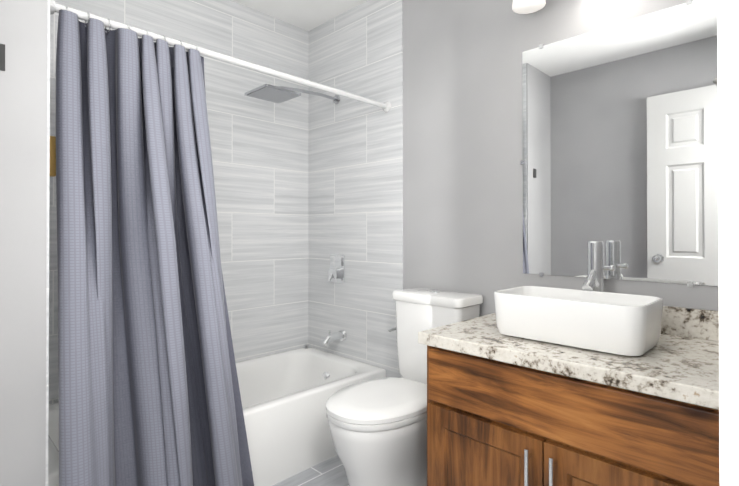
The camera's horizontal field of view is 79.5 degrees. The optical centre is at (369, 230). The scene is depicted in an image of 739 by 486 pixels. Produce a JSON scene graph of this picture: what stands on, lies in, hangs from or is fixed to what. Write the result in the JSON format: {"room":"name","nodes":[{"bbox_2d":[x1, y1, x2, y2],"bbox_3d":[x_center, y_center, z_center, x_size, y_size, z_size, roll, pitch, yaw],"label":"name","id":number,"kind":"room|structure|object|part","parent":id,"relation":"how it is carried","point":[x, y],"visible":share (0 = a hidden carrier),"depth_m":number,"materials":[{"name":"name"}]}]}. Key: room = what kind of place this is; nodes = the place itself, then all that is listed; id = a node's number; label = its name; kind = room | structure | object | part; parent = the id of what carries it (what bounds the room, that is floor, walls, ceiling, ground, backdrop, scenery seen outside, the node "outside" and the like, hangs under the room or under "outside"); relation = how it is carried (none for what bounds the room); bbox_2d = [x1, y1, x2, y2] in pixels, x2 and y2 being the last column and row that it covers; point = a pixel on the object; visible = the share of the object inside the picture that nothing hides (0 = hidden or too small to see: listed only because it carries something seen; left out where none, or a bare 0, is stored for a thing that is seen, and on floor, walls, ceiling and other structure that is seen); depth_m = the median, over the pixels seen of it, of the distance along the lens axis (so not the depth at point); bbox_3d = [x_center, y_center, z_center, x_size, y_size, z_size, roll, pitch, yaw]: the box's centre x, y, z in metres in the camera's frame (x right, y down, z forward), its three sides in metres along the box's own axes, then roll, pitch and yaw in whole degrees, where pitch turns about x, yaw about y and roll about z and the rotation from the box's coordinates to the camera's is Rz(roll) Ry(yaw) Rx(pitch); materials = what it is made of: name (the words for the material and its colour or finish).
{"room":"bathroom","nodes":[
{"label":"bathroom","id":0,"kind":"room"},
{"bbox_2d":[0,0,47,485],"bbox_3d":[-1.387,-0.096,1.347,0.775,2.420,0.546,0,0,45],"label":"wall","id":1,"kind":"structure","parent":0,"point":[23,147],"depth_m":1.23,"materials":[{"name":"paint"}]},
{"bbox_2d":[0,44,4,70],"bbox_3d":[-1.001,-0.467,1.184,0.006,0.070,0.047,0,0,45],"label":"switch plate","id":2,"kind":"object","parent":1,"relation":"attached to","point":[2,57],"visible":1,"depth_m":1.19,"materials":[{"name":"grey plastic"}]},
{"bbox_2d":[45,0,49,485],"bbox_3d":[-1.193,-0.095,1.544,0.757,2.420,0.008,0,0,45],"label":"trim","id":3,"kind":"structure","parent":1,"relation":"attached to","point":[47,244],"depth_m":1.28,"materials":[{"name":"white paint"}]},
{"bbox_2d":[49,136,55,176],"bbox_3d":[-1.004,-0.234,1.390,0.030,0.125,0.037,0,0,45],"label":"brush","id":4,"kind":"object","parent":3,"relation":"hanging from","point":[52,156],"visible":0.42,"depth_m":1.39,"materials":[{"name":"brown wood"}]},
{"bbox_2d":[232,0,367,30],"bbox_3d":[0.088,-1.358,1.048,3.540,0.100,2.190,0,0,45],"label":"ceiling","id":5,"kind":"structure","parent":0,"point":[307,15],"depth_m":2.61,"materials":[{"name":"paint"}]},
{"bbox_2d":[272,455,348,485],"bbox_3d":[0.088,1.142,1.033,3.540,0.140,2.190,0,0,45],"label":"floor","id":6,"kind":"structure","parent":0,"point":[330,472],"depth_m":1.95,"materials":[{"name":"tile"}]},
{"bbox_2d":[48,344,385,485],"bbox_3d":[-0.681,0.899,2.098,0.690,0.358,1.504,0,0,45],"label":"bathtub","id":7,"kind":"object","parent":6,"relation":"on","point":[285,395],"visible":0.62,"depth_m":2.04,"materials":[{"name":"white ceramic"}]},
{"bbox_2d":[326,288,482,485],"bbox_3d":[0.098,0.675,1.896,0.496,0.803,0.689,0,0,45],"label":"toilet","id":8,"kind":"object","parent":6,"relation":"on","point":[378,428],"visible":0.83,"depth_m":1.73,"materials":[{"name":"white ceramic"}]},
{"bbox_3d":[0.048,0.687,1.798,0.380,0.062,0.480,0,0,45],"label":"seat","id":9,"kind":"part","parent":8,"relation":"part of","materials":[{"name":"white plastic"}]},
{"bbox_3d":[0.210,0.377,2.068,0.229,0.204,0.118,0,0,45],"label":"lever","id":10,"kind":"part","parent":8,"relation":"part of","materials":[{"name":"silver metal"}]},
{"bbox_3d":[0.303,0.481,2.028,0.388,0.403,0.206,0,0,45],"label":"tank","id":11,"kind":"part","parent":8,"relation":"part of","materials":[{"name":"white ceramic"}]},
{"bbox_2d":[418,241,719,485],"bbox_3d":[0.674,0.555,1.398,0.891,1.039,0.604,0,0,45],"label":"bathroom vanity","id":12,"kind":"object","parent":6,"relation":"on","point":[592,383],"visible":1,"depth_m":1.24,"materials":[{"name":"brown wood"}]},
{"bbox_3d":[0.342,0.784,1.363,0.390,0.410,0.019,0,0,45],"label":"door","id":13,"kind":"part","parent":12,"relation":"part of","materials":[{"name":"brown wood"}]},
{"bbox_3d":[0.464,0.680,1.206,0.081,0.162,0.036,0,0,45],"label":"handle","id":14,"kind":"part","parent":12,"relation":"part of","materials":[{"name":"silver metal"}]},
{"bbox_2d":[494,286,662,355],"bbox_3d":[0.648,0.273,1.411,0.448,0.141,0.274,0,0,45],"label":"sink","id":15,"kind":"object","parent":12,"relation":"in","point":[586,321],"depth_m":1.30,"materials":[{"name":"white ceramic"}]},
{"bbox_2d":[582,241,614,291],"bbox_3d":[0.783,0.190,1.532,0.088,0.308,0.125,0,0,45],"label":"faucet","id":16,"kind":"object","parent":12,"relation":"on","point":[594,282],"depth_m":1.54,"materials":[{"name":"silver metal"}]},
{"bbox_3d":[0.639,0.782,1.069,0.437,0.410,0.019,0,0,45],"label":"door","id":17,"kind":"part","parent":12,"relation":"part of","materials":[{"name":"brown wood"}]},
{"bbox_2d":[661,305,718,340],"bbox_3d":[0.880,0.299,1.606,0.891,0.092,0.021,0,0,45],"label":"backsplash","id":18,"kind":"structure","parent":12,"relation":"on","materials":[{"name":"stone"}]},
{"bbox_2d":[403,0,718,316],"bbox_3d":[0.859,-0.094,1.732,3.420,2.420,0.120,0,0,45],"label":"wall","id":19,"kind":"structure","parent":0,"point":[462,153],"depth_m":2.02,"materials":[{"name":"paint"}]},
{"bbox_2d":[308,0,402,377],"bbox_3d":[-0.111,-0.089,2.605,0.797,2.420,0.008,0,0,45],"label":"wall tile","id":20,"kind":"structure","parent":19,"relation":"attached to","point":[355,182],"depth_m":2.56,"materials":[{"name":"grey tile"}]},
{"bbox_2d":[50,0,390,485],"bbox_3d":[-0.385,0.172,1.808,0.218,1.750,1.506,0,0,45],"label":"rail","id":21,"kind":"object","parent":20,"relation":"attached to","point":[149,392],"visible":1,"depth_m":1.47,"materials":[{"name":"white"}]},
{"bbox_2d":[56,9,253,485],"bbox_3d":[-0.673,0.191,1.519,0.219,1.708,0.662,0,0,45],"label":"shower curtain","id":22,"kind":"object","parent":21,"relation":"hanging from","point":[149,391],"depth_m":1.47,"materials":[{"name":"fabric"}]},
{"bbox_2d":[245,84,339,103],"bbox_3d":[-0.395,-0.771,2.489,0.220,0.102,0.561,0,0,45],"label":"shower head","id":23,"kind":"object","parent":20,"relation":"attached to","point":[273,94],"visible":1,"depth_m":2.37},
{"bbox_2d":[321,329,345,345],"bbox_3d":[-0.215,0.621,2.591,0.072,0.090,0.152,0,0,45],"label":"tub spout","id":24,"kind":"object","parent":20,"relation":"attached to","point":[334,336],"visible":1,"depth_m":2.58,"materials":[{"name":"silver metal"}]},
{"bbox_2d":[328,254,344,282],"bbox_3d":[-0.217,0.226,2.647,0.124,0.170,0.079,0,0,45],"label":"tub valve","id":25,"kind":"object","parent":20,"relation":"attached to","point":[336,272],"visible":1,"depth_m":2.64,"materials":[{"name":"silver metal"}]},
{"bbox_2d":[512,0,545,13],"bbox_3d":[0.815,-0.985,1.565,0.622,0.230,0.184,0,0,45],"label":"sconce","id":26,"kind":"object","parent":19,"relation":"attached to","point":[524,6],"visible":1,"depth_m":1.72,"materials":[{"name":"white glass"}]},
{"bbox_2d":[520,0,718,286],"bbox_3d":[0.872,-0.287,1.628,0.669,0.941,0.008,0,0,45],"label":"mirror","id":27,"kind":"object","parent":19,"relation":"attached to","point":[620,140],"visible":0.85,"depth_m":1.58,"materials":[{"name":"clear glass"}]},
{"bbox_3d":[-1.126,-0.091,2.245,0.120,2.420,2.190,0,0,45],"label":"wall","id":28,"kind":"structure","parent":0,"visible":0},
{"bbox_2d":[49,0,308,403],"bbox_3d":[-0.930,-0.090,2.351,0.008,2.420,1.524,0,0,45],"label":"wall tile","id":29,"kind":"structure","parent":28,"relation":"attached to","point":[259,149],"depth_m":2.58,"materials":[{"name":"grey tile"}]},
{"bbox_3d":[0.827,-0.099,0.834,0.120,2.420,1.200,0,0,45],"label":"wall","id":30,"kind":"structure","parent":0,"visible":0},
{"bbox_2d":[713,78,717,87],"bbox_3d":[1.091,-0.397,1.293,0.148,0.150,0.150,0,0,45],"label":"towel rail","id":31,"kind":"object","parent":30,"relation":"attached to","point":[715,80],"visible":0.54,"depth_m":1.33,"materials":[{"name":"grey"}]},
{"bbox_2d":[717,0,738,485],"bbox_3d":[0.399,0.078,0.402,0.130,2.060,0.015,0,0,45],"label":"door frame","id":32,"kind":"structure","parent":30,"relation":"attached to","point":[728,121],"depth_m":0.44,"materials":[{"name":"white wood"}]}
]}

